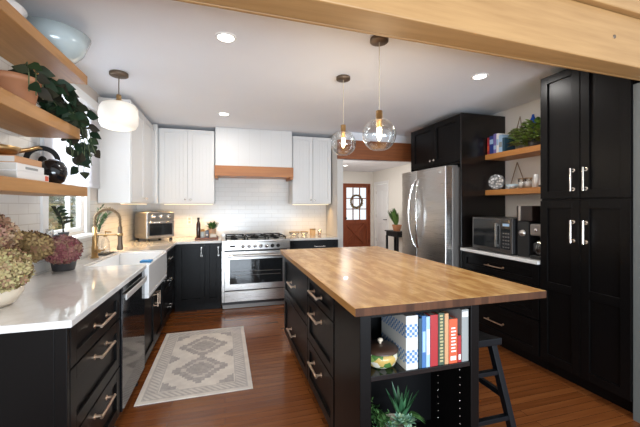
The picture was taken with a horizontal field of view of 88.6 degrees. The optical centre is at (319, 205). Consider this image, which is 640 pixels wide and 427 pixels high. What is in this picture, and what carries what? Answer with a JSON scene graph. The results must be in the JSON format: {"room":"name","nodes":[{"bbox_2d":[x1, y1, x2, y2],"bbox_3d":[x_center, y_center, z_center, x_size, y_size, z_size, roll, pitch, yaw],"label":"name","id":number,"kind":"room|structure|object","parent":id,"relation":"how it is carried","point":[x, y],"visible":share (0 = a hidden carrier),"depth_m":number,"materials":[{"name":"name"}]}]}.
{"room":"kitchen","nodes":[
{"label":"kitchen","id":0,"kind":"room"},
{"bbox_2d":[51,84,100,236],"bbox_3d":[-1.474,-0.080,0.666,0.060,2.900,8.500,0,0,-16],"label":"wall","id":1,"kind":"structure","parent":0,"point":[87,89],"depth_m":3.02,"materials":[{"name":"beige paint"}]},
{"bbox_2d":[0,87,79,138],"bbox_3d":[-1.472,-0.464,1.328,0.290,0.068,1.570,0,0,-16],"label":"floating shelf","id":2,"kind":"object","parent":1,"relation":"attached to","point":[18,115],"visible":1,"depth_m":1.71,"materials":[{"name":"beige wood"}]},
{"bbox_2d":[0,62,100,178],"bbox_3d":[-1.507,-0.445,1.858,0.316,0.541,0.786,0,0,-11],"label":"trailing plant","id":3,"kind":"object","parent":2,"relation":"on","point":[22,81],"visible":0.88,"depth_m":1.84,"materials":[{"name":"green plant"}]},
{"bbox_2d":[0,0,86,84],"bbox_3d":[-1.489,-0.854,1.385,0.290,0.058,1.690,0,0,-16],"label":"floating shelf","id":4,"kind":"object","parent":1,"relation":"attached to","point":[21,42],"visible":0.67,"depth_m":1.73,"materials":[{"name":"beige wood"}]},
{"bbox_2d":[7,0,27,17],"bbox_3d":[-1.543,-0.909,1.500,0.310,0.052,0.310,0,0,-16],"label":"platter","id":5,"kind":"object","parent":4,"relation":"on","point":[17,6],"visible":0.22,"depth_m":1.53,"materials":[{"name":"white ceramic"}]},
{"bbox_2d":[26,16,91,63],"bbox_3d":[-1.596,-0.959,1.969,0.370,0.150,0.370,0,0,-16],"label":"serving bowl","id":6,"kind":"object","parent":4,"relation":"on","point":[73,43],"visible":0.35,"depth_m":1.89,"materials":[{"name":"grey ceramic"}]},
{"bbox_2d":[0,176,86,195],"bbox_3d":[-1.489,-0.096,1.385,0.290,0.062,1.690,0,0,-16],"label":"floating shelf","id":7,"kind":"object","parent":1,"relation":"attached to","point":[8,185],"visible":1,"depth_m":1.68,"materials":[{"name":"beige wood"}]},
{"bbox_2d":[0,170,48,181],"bbox_3d":[-1.555,-0.147,1.624,0.236,0.038,0.285,0,0,-16],"label":"book","id":8,"kind":"object","parent":7,"relation":"on","point":[9,173],"visible":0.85,"depth_m":1.57,"materials":[{"name":"white paper"}]},
{"bbox_2d":[0,162,43,174],"bbox_3d":[-1.550,-0.184,1.603,0.234,0.035,0.238,0,0,-16],"label":"book","id":9,"kind":"object","parent":8,"relation":"on","point":[3,165],"visible":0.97,"depth_m":1.55,"materials":[{"name":"white paper"}]},
{"bbox_2d":[0,155,41,167],"bbox_3d":[-1.549,-0.218,1.592,0.230,0.032,0.229,0,0,-16],"label":"book","id":10,"kind":"object","parent":9,"relation":"on","point":[3,158],"visible":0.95,"depth_m":1.55,"materials":[{"name":"beige paper"}]},
{"bbox_2d":[0,144,41,154],"bbox_3d":[-1.528,-0.274,1.578,0.203,0.078,0.271,0,0,-16],"label":"brass ornament","id":11,"kind":"object","parent":10,"relation":"on","point":[4,149],"visible":0.87,"depth_m":1.54,"materials":[{"name":"brown metal"}]},
{"bbox_2d":[23,146,60,161],"bbox_3d":[-1.733,-0.252,2.049,0.180,0.247,0.056,0,0,-28],"label":"ring sculpture","id":12,"kind":"object","parent":7,"relation":"on","point":[54,153],"visible":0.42,"depth_m":2.04,"materials":[{"name":"black metal"}]},
{"bbox_2d":[42,159,67,183],"bbox_3d":[-1.565,-0.201,1.925,0.136,0.145,0.136,0,0,-16],"label":"vase","id":13,"kind":"object","parent":7,"relation":"on","point":[57,171],"visible":0.66,"depth_m":1.89,"materials":[{"name":"black ceramic"}]},
{"bbox_2d":[0,56,136,276],"bbox_3d":[-1.893,-0.290,2.237,0.008,1.520,4.950,0,0,-16],"label":"backsplash","id":14,"kind":"structure","parent":1,"relation":"attached to","point":[24,211],"depth_m":2.17,"materials":[{"name":"tile"}]},
{"bbox_2d":[40,106,99,239],"bbox_3d":[-1.976,-0.323,2.598,0.140,1.175,0.830,0,0,-16],"label":"window","id":15,"kind":"structure","parent":1,"relation":"in","point":[44,200],"depth_m":2.67,"materials":[{"name":"white paint"}]},
{"bbox_2d":[51,206,73,235],"bbox_3d":[-1.869,0.119,2.366,0.082,0.241,0.293,0,0,-21],"label":"plant","id":16,"kind":"object","parent":15,"relation":"on","point":[60,209],"visible":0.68,"depth_m":2.38,"materials":[{"name":"green plant"}]},
{"bbox_2d":[43,83,99,188],"bbox_3d":[-1.960,-0.552,2.660,0.066,0.775,1.040,0,0,-16],"label":"roller shade","id":17,"kind":"object","parent":15,"relation":"attached to","point":[93,180],"visible":0.38,"depth_m":2.71,"materials":[{"name":"white fabric"}]},
{"bbox_2d":[98,97,157,203],"bbox_3d":[-2.212,-0.560,3.948,0.324,1.060,1.484,0,0,-16],"label":"upper cabinet","id":18,"kind":"object","parent":1,"relation":"attached to","point":[128,160],"visible":0.88,"depth_m":3.27,"materials":[{"name":"white paint"}]},
{"bbox_2d":[221,240,221,296],"bbox_3d":[-1.205,0.133,5.096,2.920,2.475,0.140,0,0,-16],"label":"wall","id":19,"kind":"structure","parent":0,"point":[221,240],"depth_m":4.94,"materials":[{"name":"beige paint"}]},
{"bbox_2d":[158,128,214,203],"bbox_3d":[-1.866,-0.545,4.640,0.720,1.020,0.346,0,0,-16],"label":"upper cabinet","id":20,"kind":"object","parent":19,"relation":"attached to","point":[186,158],"visible":0.98,"depth_m":4.50,"materials":[{"name":"white paint"}]},
{"bbox_2d":[164,204,211,204],"bbox_3d":[-1.835,-0.025,4.591,0.630,0.015,0.040,0,0,-16],"label":"light","id":21,"kind":"object","parent":20,"relation":"attached to","point":[164,204],"visible":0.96,"depth_m":4.57,"materials":[{"name":"white paint"}]},
{"bbox_2d":[137,178,325,236],"bbox_3d":[-1.242,-0.280,5.008,2.796,1.500,0.008,0,0,-16],"label":"backsplash","id":22,"kind":"structure","parent":19,"relation":"attached to","point":[241,205],"depth_m":5.05,"materials":[{"name":"tile"}]},
{"bbox_2d":[214,127,292,181],"bbox_3d":[-0.979,-0.746,4.867,1.107,0.715,0.405,0,0,-16],"label":"range hood","id":23,"kind":"object","parent":19,"relation":"attached to","point":[239,152],"visible":1,"depth_m":4.70,"materials":[{"name":"white paint"}]},
{"bbox_2d":[289,136,330,203],"bbox_3d":[-0.159,-0.545,5.134,0.608,1.020,0.346,0,0,-16],"label":"upper cabinet","id":24,"kind":"object","parent":19,"relation":"attached to","point":[311,156],"visible":0.99,"depth_m":4.99,"materials":[{"name":"white paint"}]},
{"bbox_2d":[14,0,567,171],"bbox_3d":[0.171,-1.145,5.968,6.350,0.080,8.630,0,0,-16],"label":"ceiling","id":25,"kind":"structure","parent":0,"point":[277,74],"depth_m":2.71,"materials":[{"name":"paint"}]},
{"bbox_2d":[98,69,138,131],"bbox_3d":[-1.667,-0.867,2.719,0.292,0.474,0.292,0,0,-16],"label":"drum pendant light","id":26,"kind":"object","parent":25,"relation":"hanging from","point":[118,115],"visible":1,"depth_m":2.63,"materials":[{"name":"white glass"}]},
{"bbox_2d":[215,32,236,42],"bbox_3d":[-0.616,-1.101,2.148,0.136,0.006,0.136,0,0,-16],"label":"recessed light","id":27,"kind":"object","parent":25,"relation":"in","point":[225,37],"visible":1,"depth_m":2.14,"materials":[{"name":"white paint"}]},
{"bbox_2d":[331,74,355,155],"bbox_3d":[0.199,-0.771,2.806,0.216,0.667,0.216,0,0,-16],"label":"globe pendant light","id":28,"kind":"object","parent":25,"relation":"hanging from","point":[342,78],"visible":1,"depth_m":2.79,"materials":[{"name":"clear glass"}]},
{"bbox_2d":[340,124,345,137],"bbox_3d":[0.199,-0.639,2.806,0.052,0.112,0.052,0,0,-16],"label":"socket","id":29,"kind":"object","parent":28,"relation":"attached to","point":[343,127],"depth_m":2.79,"materials":[{"name":"gold metal"}]},
{"bbox_2d":[363,35,395,150],"bbox_3d":[0.390,-0.737,2.159,0.218,0.735,0.218,0,0,-16],"label":"globe pendant light","id":30,"kind":"object","parent":25,"relation":"hanging from","point":[378,41],"visible":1,"depth_m":2.14,"materials":[{"name":"clear glass"}]},
{"bbox_2d":[375,110,382,127],"bbox_3d":[0.390,-0.573,2.159,0.052,0.112,0.052,0,0,-16],"label":"socket","id":31,"kind":"object","parent":30,"relation":"attached to","point":[379,113],"depth_m":2.14,"materials":[{"name":"gold metal"}]},
{"bbox_2d":[471,73,488,79],"bbox_3d":[1.361,-1.101,2.794,0.136,0.006,0.136,0,0,-16],"label":"recessed light","id":32,"kind":"object","parent":25,"relation":"in","point":[480,76],"visible":1,"depth_m":2.79,"materials":[{"name":"white paint"}]},
{"bbox_2d":[326,131,342,246],"bbox_3d":[0.222,0.133,5.145,0.090,2.475,0.560,0,0,-16],"label":"wall partition","id":33,"kind":"structure","parent":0,"point":[334,211],"depth_m":4.90,"materials":[{"name":"beige paint"}]},
{"bbox_2d":[343,171,372,245],"bbox_3d":[0.379,0.133,10.375,3.300,2.475,0.120,0,0,-16],"label":"wall","id":34,"kind":"structure","parent":0,"point":[348,176],"depth_m":10.63,"materials":[{"name":"paint"}]},
{"bbox_2d":[344,185,368,246],"bbox_3d":[1.187,0.340,10.559,0.875,2.040,0.105,0,0,-16],"label":"door","id":35,"kind":"structure","parent":34,"relation":"in","point":[356,232],"depth_m":10.58,"materials":[{"name":"brown wood"}]},
{"bbox_2d":[350,194,362,208],"bbox_3d":[1.170,-0.134,10.510,0.485,0.486,0.083,0,0,-16],"label":"wreath","id":36,"kind":"object","parent":35,"relation":"hanging from","point":[358,195],"visible":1,"depth_m":10.51,"materials":[{"name":"brown plant"}]},
{"bbox_2d":[343,183,369,246],"bbox_3d":[1.175,0.324,10.574,0.944,2.088,0.080,0,0,-16],"label":"trim","id":37,"kind":"structure","parent":34,"relation":"attached to","point":[343,183],"depth_m":10.49,"materials":[{"name":"wood"}]},
{"bbox_2d":[114,297,639,426],"bbox_3d":[0.807,1.400,3.773,6.350,0.060,13.200,0,0,-16],"label":"floor","id":38,"kind":"structure","parent":0,"point":[281,395],"depth_m":2.36,"materials":[{"name":"brown wood"}]},
{"bbox_2d":[0,290,119,426],"bbox_3d":[-1.371,0.928,1.579,0.622,0.883,0.695,0,0,-16],"label":"base cabinet","id":39,"kind":"object","parent":38,"relation":"on","point":[65,377],"visible":0.91,"depth_m":1.32,"materials":[{"name":"black paint"}]},
{"bbox_2d":[0,236,221,333],"bbox_3d":[-1.523,0.470,3.036,1.143,0.031,3.619,0,0,-16],"label":"countertop","id":40,"kind":"structure","parent":39,"relation":"on","point":[50,300],"depth_m":1.77,"materials":[{"name":"white stone"}]},
{"bbox_2d":[0,214,54,307],"bbox_3d":[-1.462,0.236,1.528,0.341,0.438,0.498,0,0,-16],"label":"hydrangea vase","id":41,"kind":"object","parent":40,"relation":"on","point":[19,249],"visible":1,"depth_m":1.45,"materials":[{"name":"beige ceramic"}]},
{"bbox_2d":[45,234,83,271],"bbox_3d":[-1.775,0.323,2.273,0.242,0.263,0.295,0,0,-16],"label":"pot","id":42,"kind":"object","parent":40,"relation":"on","point":[68,249],"visible":0.75,"depth_m":2.22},
{"bbox_2d":[91,204,111,255],"bbox_3d":[-2.010,0.217,3.051,0.148,0.475,0.177,0,0,20],"label":"vase","id":43,"kind":"object","parent":40,"relation":"on","point":[105,214],"visible":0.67,"depth_m":3.03,"materials":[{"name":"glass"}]},
{"bbox_2d":[90,207,122,257],"bbox_3d":[-1.876,0.232,2.870,0.258,0.446,0.146,0,0,-16],"label":"kitchen faucet","id":44,"kind":"object","parent":40,"relation":"on","point":[94,248],"visible":1,"depth_m":2.88,"materials":[{"name":"gold metal"}]},
{"bbox_2d":[87,251,166,297],"bbox_3d":[-1.680,0.596,2.918,0.453,0.262,0.836,0,0,-16],"label":"farmhouse sink","id":45,"kind":"object","parent":40,"relation":"in","point":[156,271],"visible":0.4,"depth_m":3.06,"materials":[{"name":"white ceramic"}]},
{"bbox_2d":[134,212,173,241],"bbox_3d":[-2.212,0.267,4.398,0.414,0.375,0.362,0,0,38],"label":"toaster oven","id":46,"kind":"object","parent":40,"relation":"on","point":[147,225],"visible":0.98,"depth_m":4.28,"materials":[{"name":"silver metal"}]},
{"bbox_2d":[195,236,217,239],"bbox_3d":[-1.560,0.441,4.524,0.300,0.027,0.200,0,0,-16],"label":"serving tray","id":47,"kind":"object","parent":40,"relation":"on","point":[217,236],"visible":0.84,"depth_m":4.43,"materials":[{"name":"brown wood"}]},
{"bbox_2d":[196,218,200,237],"bbox_3d":[-1.666,0.301,4.494,0.056,0.286,0.056,0,0,-16],"label":"oil bottle","id":48,"kind":"object","parent":47,"relation":"on","point":[198,225],"visible":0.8,"depth_m":4.47,"materials":[{"name":"brown glass"}]},
{"bbox_2d":[204,221,218,237],"bbox_3d":[-1.501,0.326,4.597,0.248,0.238,0.164,0,0,-16],"label":"potted herb","id":49,"kind":"object","parent":47,"relation":"on","point":[212,226],"visible":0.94,"depth_m":4.55,"materials":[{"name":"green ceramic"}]},
{"bbox_2d":[208,229,215,237],"bbox_3d":[-1.510,0.382,4.586,0.116,0.125,0.116,0,0,-16],"label":"pot","id":50,"kind":"object","parent":49,"relation":"attached to","point":[210,230],"depth_m":4.54,"materials":[{"name":"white ceramic"}]},
{"bbox_2d":[113,270,146,426],"bbox_3d":[-1.552,0.930,2.195,0.600,0.880,0.576,0,0,-16],"label":"dishwasher","id":51,"kind":"object","parent":38,"relation":"on","point":[132,295],"visible":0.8,"depth_m":2.19,"materials":[{"name":"silver metal"}]},
{"bbox_2d":[145,281,162,362],"bbox_3d":[-1.754,1.050,2.896,0.617,0.640,0.871,0,0,-16],"label":"base cabinet","id":52,"kind":"object","parent":38,"relation":"on","point":[154,303],"visible":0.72,"depth_m":2.91,"materials":[{"name":"black paint"}]},
{"bbox_2d":[163,247,173,326],"bbox_3d":[-2.077,0.928,4.011,0.618,0.883,1.440,0,0,-16],"label":"base cabinet","id":53,"kind":"object","parent":38,"relation":"on","point":[168,282],"visible":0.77,"depth_m":3.75,"materials":[{"name":"black paint"}]},
{"bbox_2d":[134,326,252,406],"bbox_3d":[-1.069,1.365,2.980,0.800,0.007,1.320,0,0,-16],"label":"area rug","id":54,"kind":"object","parent":38,"relation":"on","point":[190,364],"visible":1,"depth_m":2.78,"materials":[{"name":"beige fabric"}]},
{"bbox_2d":[174,243,220,311],"bbox_3d":[-1.665,0.928,4.531,0.573,0.883,0.670,0,0,-16],"label":"base cabinet","id":55,"kind":"object","parent":38,"relation":"on","point":[197,267],"visible":0.99,"depth_m":4.26,"materials":[{"name":"black paint"}]},
{"bbox_2d":[222,232,289,308],"bbox_3d":[-0.933,0.892,4.700,0.902,0.955,0.732,0,0,-16],"label":"gas range","id":56,"kind":"object","parent":38,"relation":"on","point":[252,263],"visible":0.94,"depth_m":4.41,"materials":[{"name":"silver metal"}]},
{"bbox_2d":[222,232,289,242],"bbox_3d":[-0.945,0.450,4.738,0.902,0.069,0.652,0,0,-16],"label":"cooktop","id":57,"kind":"object","parent":56,"relation":"in","point":[276,237],"depth_m":4.52,"materials":[{"name":"silver metal"}]},
{"bbox_2d":[290,239,337,248],"bbox_3d":[-0.157,0.928,4.968,0.718,0.883,0.670,0,0,-16],"label":"base cabinet","id":58,"kind":"object","parent":38,"relation":"on","point":[306,244],"visible":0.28,"depth_m":4.68,"materials":[{"name":"black paint"}]},
{"bbox_2d":[285,234,338,240],"bbox_3d":[-0.158,0.470,4.976,0.729,0.031,0.652,0,0,-16],"label":"countertop","id":59,"kind":"structure","parent":58,"relation":"on","point":[299,237],"depth_m":4.74,"materials":[{"name":"white stone"}]},
{"bbox_2d":[284,257,478,426],"bbox_3d":[0.193,0.924,2.448,0.684,0.892,1.915,0,0,-16],"label":"kitchen island","id":60,"kind":"object","parent":38,"relation":"on","point":[331,346],"visible":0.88,"depth_m":1.81,"materials":[{"name":"black paint"}]},
{"bbox_2d":[371,338,398,368],"bbox_3d":[0.291,0.701,1.589,0.174,0.127,0.174,0,0,-16],"label":"casserole","id":61,"kind":"object","parent":60,"relation":"on","point":[384,353],"visible":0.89,"depth_m":1.52,"materials":[{"name":"multicoloured ceramic"}]},
{"bbox_2d":[371,383,423,426],"bbox_3d":[0.364,1.077,1.614,0.312,0.346,0.216,0,0,-16],"label":"succulent planter","id":62,"kind":"object","parent":60,"relation":"on","point":[401,405],"visible":0.94,"depth_m":1.61,"materials":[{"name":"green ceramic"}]},
{"bbox_2d":[382,313,417,369],"bbox_3d":[0.395,0.638,1.651,0.064,0.252,0.248,0,0,-16],"label":"book","id":63,"kind":"object","parent":60,"relation":"on","point":[401,330],"visible":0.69,"depth_m":1.54,"materials":[{"name":"grey paper"}]},
{"bbox_2d":[280,246,545,316],"bbox_3d":[0.388,0.458,2.502,1.067,0.038,1.979,0,0,-16],"label":"countertop","id":64,"kind":"structure","parent":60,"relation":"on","point":[366,280],"depth_m":1.88,"materials":[{"name":"brown wood"}]},
{"bbox_2d":[418,316,421,367],"bbox_3d":[0.443,0.647,1.649,0.015,0.235,0.218,0,0,-16],"label":"book","id":65,"kind":"object","parent":60,"relation":"on","point":[419,318],"visible":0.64,"depth_m":1.55,"materials":[{"name":"blue paper"}]},
{"bbox_2d":[415,313,425,367],"bbox_3d":[0.460,0.642,1.659,0.022,0.245,0.229,0,0,-16],"label":"book","id":66,"kind":"object","parent":60,"relation":"on","point":[420,315],"visible":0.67,"depth_m":1.55,"materials":[{"name":"blue paper"}]},
{"bbox_2d":[371,361,469,381],"bbox_3d":[0.439,0.776,1.694,0.533,0.023,0.318,0,0,-16],"label":"shelf","id":67,"kind":"object","parent":60,"relation":"attached to","point":[396,371],"depth_m":1.53,"materials":[{"name":"black wood"}]},
{"bbox_2d":[412,420,437,426],"bbox_3d":[0.439,1.310,1.693,0.533,0.120,0.320,0,0,-16],"label":"shelf","id":68,"kind":"object","parent":60,"relation":"attached to","point":[426,423],"depth_m":1.88,"materials":[{"name":"black paint"}]},
{"bbox_2d":[422,313,429,366],"bbox_3d":[0.481,0.644,1.665,0.021,0.240,0.229,0,0,-16],"label":"book","id":69,"kind":"object","parent":60,"relation":"on","point":[427,316],"visible":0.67,"depth_m":1.56,"materials":[{"name":"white paper"}]},
{"bbox_2d":[423,312,437,366],"bbox_3d":[0.511,0.642,1.684,0.042,0.245,0.249,0,0,-16],"label":"book","id":70,"kind":"object","parent":60,"relation":"on","point":[433,316],"visible":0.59,"depth_m":1.57,"materials":[{"name":"red paper"}]},
{"bbox_2d":[433,311,443,364],"bbox_3d":[0.551,0.639,1.691,0.032,0.250,0.239,0,0,-16],"label":"book","id":71,"kind":"object","parent":60,"relation":"on","point":[440,313],"visible":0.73,"depth_m":1.58,"materials":[{"name":"green paper"}]},
{"bbox_2d":[442,311,448,363],"bbox_3d":[0.581,0.642,1.694,0.022,0.245,0.228,0,0,-16],"label":"book","id":72,"kind":"object","parent":60,"relation":"on","point":[446,315],"visible":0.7,"depth_m":1.58,"materials":[{"name":"brown paper"}]},
{"bbox_2d":[449,315,456,363],"bbox_3d":[0.619,0.657,1.700,0.048,0.215,0.219,0,0,-16],"label":"book","id":73,"kind":"object","parent":60,"relation":"on","point":[452,320],"visible":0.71,"depth_m":1.59,"materials":[{"name":"orange paper"}]},
{"bbox_2d":[443,308,467,361],"bbox_3d":[0.679,0.637,1.738,0.039,0.255,0.259,0,0,-16],"label":"book","id":74,"kind":"object","parent":60,"relation":"on","point":[461,315],"visible":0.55,"depth_m":1.62,"materials":[{"name":"grey paper"}]},
{"bbox_2d":[457,333,460,361],"bbox_3d":[0.663,0.700,1.676,0.019,0.130,0.149,0,0,-16],"label":"book","id":75,"kind":"object","parent":60,"relation":"on","point":[458,335],"visible":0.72,"depth_m":1.61,"materials":[{"name":"red paper"}]},
{"bbox_2d":[385,230,401,251],"bbox_3d":[2.053,1.020,8.871,0.320,0.700,0.700,0,0,-16],"label":"console table","id":76,"kind":"object","parent":38,"relation":"on","point":[396,234],"visible":0.5,"depth_m":8.73,"materials":[{"name":"black paint"}]},
{"bbox_2d":[388,208,401,230],"bbox_3d":[1.938,0.357,8.728,0.397,0.626,0.485,0,0,35],"label":"potted snake plant","id":77,"kind":"object","parent":76,"relation":"on","point":[393,214],"visible":0.95,"depth_m":8.67,"materials":[{"name":"green plant"}]},
{"bbox_2d":[402,165,459,267],"bbox_3d":[1.572,0.458,4.151,0.831,1.825,0.930,0,0,-16],"label":"refrigerator","id":78,"kind":"object","parent":38,"relation":"on","point":[431,196],"visible":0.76,"depth_m":3.82,"materials":[{"name":"silver metal"}]},
{"bbox_2d":[460,112,504,267],"bbox_3d":[1.842,0.170,3.705,0.600,2.400,0.024,0,0,-16],"label":"end panel","id":79,"kind":"object","parent":38,"relation":"on","point":[475,171],"visible":0.49,"depth_m":3.67,"materials":[{"name":"black wood"}]},
{"bbox_2d":[479,331,516,426],"bbox_3d":[0.874,1.056,2.015,0.344,0.638,0.554,0,0,-16],"label":"counter stool","id":80,"kind":"object","parent":38,"relation":"on","point":[485,340],"visible":0.21,"depth_m":1.82,"materials":[{"name":"black paint"}]},
{"bbox_2d":[462,251,547,369],"bbox_3d":[1.957,0.928,3.238,0.640,0.883,0.924,0,0,-16],"label":"base cabinet","id":81,"kind":"object","parent":38,"relation":"on","point":[517,323],"visible":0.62,"depth_m":2.98,"materials":[{"name":"black paint"}]},
{"bbox_2d":[460,247,539,264],"bbox_3d":[1.965,0.470,3.241,0.622,0.031,0.928,0,0,-16],"label":"countertop","id":82,"kind":"structure","parent":81,"relation":"on","point":[515,257],"depth_m":3.08,"materials":[{"name":"white stone"}]},
{"bbox_2d":[473,217,517,254],"bbox_3d":[1.881,0.285,3.288,0.476,0.340,0.500,0,0,-16],"label":"microwave","id":83,"kind":"object","parent":82,"relation":"on","point":[497,234],"visible":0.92,"depth_m":3.15,"materials":[{"name":"black plastic"}]},
{"bbox_2d":[517,206,539,257],"bbox_3d":[1.873,0.226,2.930,0.172,0.457,0.157,0,0,-16],"label":"coffee grinder","id":84,"kind":"object","parent":82,"relation":"on","point":[526,215],"visible":0.82,"depth_m":2.89,"materials":[{"name":"black plastic"}]},
{"bbox_2d":[530,224,539,259],"bbox_3d":[1.939,0.303,2.822,0.225,0.303,0.113,0,0,-16],"label":"coffee maker","id":85,"kind":"object","parent":82,"relation":"on","point":[534,228],"visible":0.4,"depth_m":2.80,"materials":[{"name":"black plastic"}]},
{"bbox_2d":[540,69,639,412],"bbox_3d":[2.175,0.160,2.483,0.641,2.420,0.636,0,0,-16],"label":"pantry cabinet","id":86,"kind":"object","parent":38,"relation":"on","point":[586,118],"visible":0.92,"depth_m":2.35,"materials":[{"name":"black paint"}]},
{"bbox_2d":[343,132,410,162],"bbox_3d":[1.012,-0.902,5.134,1.420,0.405,0.100,0,0,-16],"label":"wall header","id":87,"kind":"structure","parent":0,"point":[358,136],"depth_m":5.05,"materials":[{"name":"paint"}]},
{"bbox_2d":[337,139,410,161],"bbox_3d":[0.983,-0.838,5.039,1.508,0.279,0.063,0,0,-16],"label":"header beam","id":88,"kind":"structure","parent":87,"relation":"attached to","point":[401,152],"depth_m":4.96,"materials":[{"name":"brown wood"}]},
{"bbox_2d":[373,164,410,251],"bbox_3d":[2.507,0.133,8.274,0.140,2.475,5.100,0,0,-16],"label":"wall","id":89,"kind":"structure","parent":0,"point":[394,175],"depth_m":9.40,"materials":[{"name":"paint"}]},
{"bbox_2d":[376,184,386,247],"bbox_3d":[1.897,0.345,10.143,0.112,2.030,0.790,0,0,-16],"label":"door","id":90,"kind":"structure","parent":89,"relation":"in","point":[381,190],"depth_m":10.17,"materials":[{"name":"white paint"}]},
{"bbox_2d":[374,180,388,248],"bbox_3d":[1.884,0.304,10.134,0.018,2.128,0.960,0,0,-16],"label":"trim","id":91,"kind":"structure","parent":89,"relation":"attached to","point":[386,181],"depth_m":9.71,"materials":[{"name":"white paint"}]},
{"bbox_2d":[493,99,541,216],"bbox_3d":[2.200,0.133,3.833,0.140,2.475,3.260,0,0,-16],"label":"wall","id":92,"kind":"structure","parent":0,"point":[529,166],"depth_m":3.59,"materials":[{"name":"beige paint"}]},
{"bbox_2d":[412,114,459,170],"bbox_3d":[1.690,-0.755,4.180,0.628,0.550,0.970,0,0,-16],"label":"upper cabinet","id":93,"kind":"object","parent":92,"relation":"attached to","point":[437,144],"visible":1,"depth_m":4.04,"materials":[{"name":"black paint"}]},
{"bbox_2d":[506,212,516,216],"bbox_3d":[2.269,0.270,3.330,0.008,0.400,0.925,0,0,-16],"label":"backsplash","id":94,"kind":"structure","parent":92,"relation":"attached to","point":[508,214],"depth_m":3.70,"materials":[{"name":"white tile"}]},
{"bbox_2d":[485,187,539,195],"bbox_3d":[2.127,-0.149,3.288,0.285,0.058,0.930,0,0,-16],"label":"niche shelf","id":95,"kind":"object","parent":92,"relation":"attached to","point":[532,190],"visible":0.51,"depth_m":3.35,"materials":[{"name":"brown wood"}]},
{"bbox_2d":[488,174,504,189],"bbox_3d":[1.952,-0.265,3.627,0.165,0.172,0.052,0,0,20],"label":"decorative plate","id":96,"kind":"object","parent":95,"relation":"on","point":[496,181],"visible":0.95,"depth_m":3.63,"materials":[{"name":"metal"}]},
{"bbox_2d":[506,184,517,188],"bbox_3d":[2.019,-0.203,3.453,0.120,0.048,0.120,0,0,-16],"label":"bowl","id":97,"kind":"object","parent":95,"relation":"on","point":[509,186],"visible":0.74,"depth_m":3.41,"materials":[{"name":"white ceramic"}]},
{"bbox_2d":[518,178,524,187],"bbox_3d":[2.066,-0.231,3.362,0.070,0.104,0.069,0,0,-16],"label":"glass","id":98,"kind":"object","parent":95,"relation":"on","point":[520,184],"visible":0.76,"depth_m":3.34,"materials":[{"name":"clear glass"}]},
{"bbox_2d":[524,177,531,187],"bbox_3d":[2.088,-0.231,3.286,0.070,0.104,0.069,0,0,-16],"label":"glass","id":99,"kind":"object","parent":95,"relation":"on","point":[527,184],"visible":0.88,"depth_m":3.26,"materials":[{"name":"clear glass"}]},
{"bbox_2d":[534,174,538,186],"bbox_3d":[2.112,-0.244,3.204,0.040,0.132,0.039,0,0,-16],"label":"candle","id":100,"kind":"object","parent":95,"relation":"on","point":[536,176],"visible":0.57,"depth_m":3.19,"materials":[{"name":"white wax"}]},
{"bbox_2d":[485,144,539,160],"bbox_3d":[2.127,-0.546,3.288,0.285,0.058,0.930,0,0,-16],"label":"niche shelf","id":101,"kind":"object","parent":92,"relation":"attached to","point":[531,151],"visible":0.51,"depth_m":3.37,"materials":[{"name":"brown wood"}]},
{"bbox_2d":[489,136,493,153],"bbox_3d":[1.966,-0.675,3.654,0.141,0.200,0.055,0,0,-16],"label":"book","id":102,"kind":"object","parent":101,"relation":"on","point":[491,138],"visible":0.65,"depth_m":3.63,"materials":[{"name":"blue paper"}]},
{"bbox_2d":[496,133,508,152],"bbox_3d":[1.989,-0.680,3.572,0.141,0.210,0.031,0,0,-16],"label":"book","id":103,"kind":"object","parent":101,"relation":"on","point":[497,134],"visible":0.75,"depth_m":3.55,"materials":[{"name":"white paper"}]},
{"bbox_2d":[499,135,512,151],"bbox_3d":[2.001,-0.668,3.534,0.141,0.185,0.045,0,0,-16],"label":"book","id":104,"kind":"object","parent":101,"relation":"on","point":[500,136],"visible":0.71,"depth_m":3.51,"materials":[{"name":"blue paper"}]},
{"bbox_2d":[502,137,514,151],"bbox_3d":[2.012,-0.650,3.497,0.140,0.150,0.028,0,0,-16],"label":"book","id":105,"kind":"object","parent":101,"relation":"on","point":[505,140],"visible":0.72,"depth_m":3.48,"materials":[{"name":"blue paper"}]},
{"bbox_2d":[507,117,539,146],"bbox_3d":[2.076,-0.715,3.185,0.298,0.280,0.600,0,0,-16],"label":"plant","id":106,"kind":"object","parent":101,"relation":"on","point":[529,138],"visible":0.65,"depth_m":3.18,"materials":[{"name":"green plant"}]},
{"bbox_2d":[633,83,639,422],"bbox_3d":[2.397,0.296,2.079,0.738,2.148,0.260,0,0,-16],"label":"wall","id":107,"kind":"structure","parent":0,"point":[636,87],"depth_m":2.08,"materials":[{"name":"grey paint"}]},
{"bbox_2d":[174,0,639,80],"bbox_3d":[0.635,-0.913,1.510,4.445,0.274,0.198,0,0,-17],"label":"ceiling beam","id":108,"kind":"structure","parent":107,"relation":"on","point":[570,34],"depth_m":1.54,"materials":[{"name":"brown wood"}]},
{"bbox_2d":[573,0,639,18],"bbox_3d":[0.631,-1.171,1.516,4.447,0.237,0.185,0,0,-19],"label":"beam","id":109,"kind":"structure","parent":108,"relation":"on","point":[631,8],"depth_m":1.75,"materials":[{"name":"brown wood"}]},
{"label":"outside","id":110,"kind":"structure","parent":0,"visible":0},
{"bbox_3d":[-8.974,2.020,3.127,12.500,0.100,17.000,0,0,-16],"label":"lawn","id":111,"kind":"structure","parent":110,"visible":0},
{"bbox_2d":[49,196,75,230],"bbox_3d":[-4.552,0.433,6.191,1.931,3.074,1.924,0,0,-13],"label":"shrub","id":112,"kind":"object","parent":111,"relation":"on","point":[52,218],"visible":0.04,"depth_m":5.62,"materials":[{"name":"green plant"}]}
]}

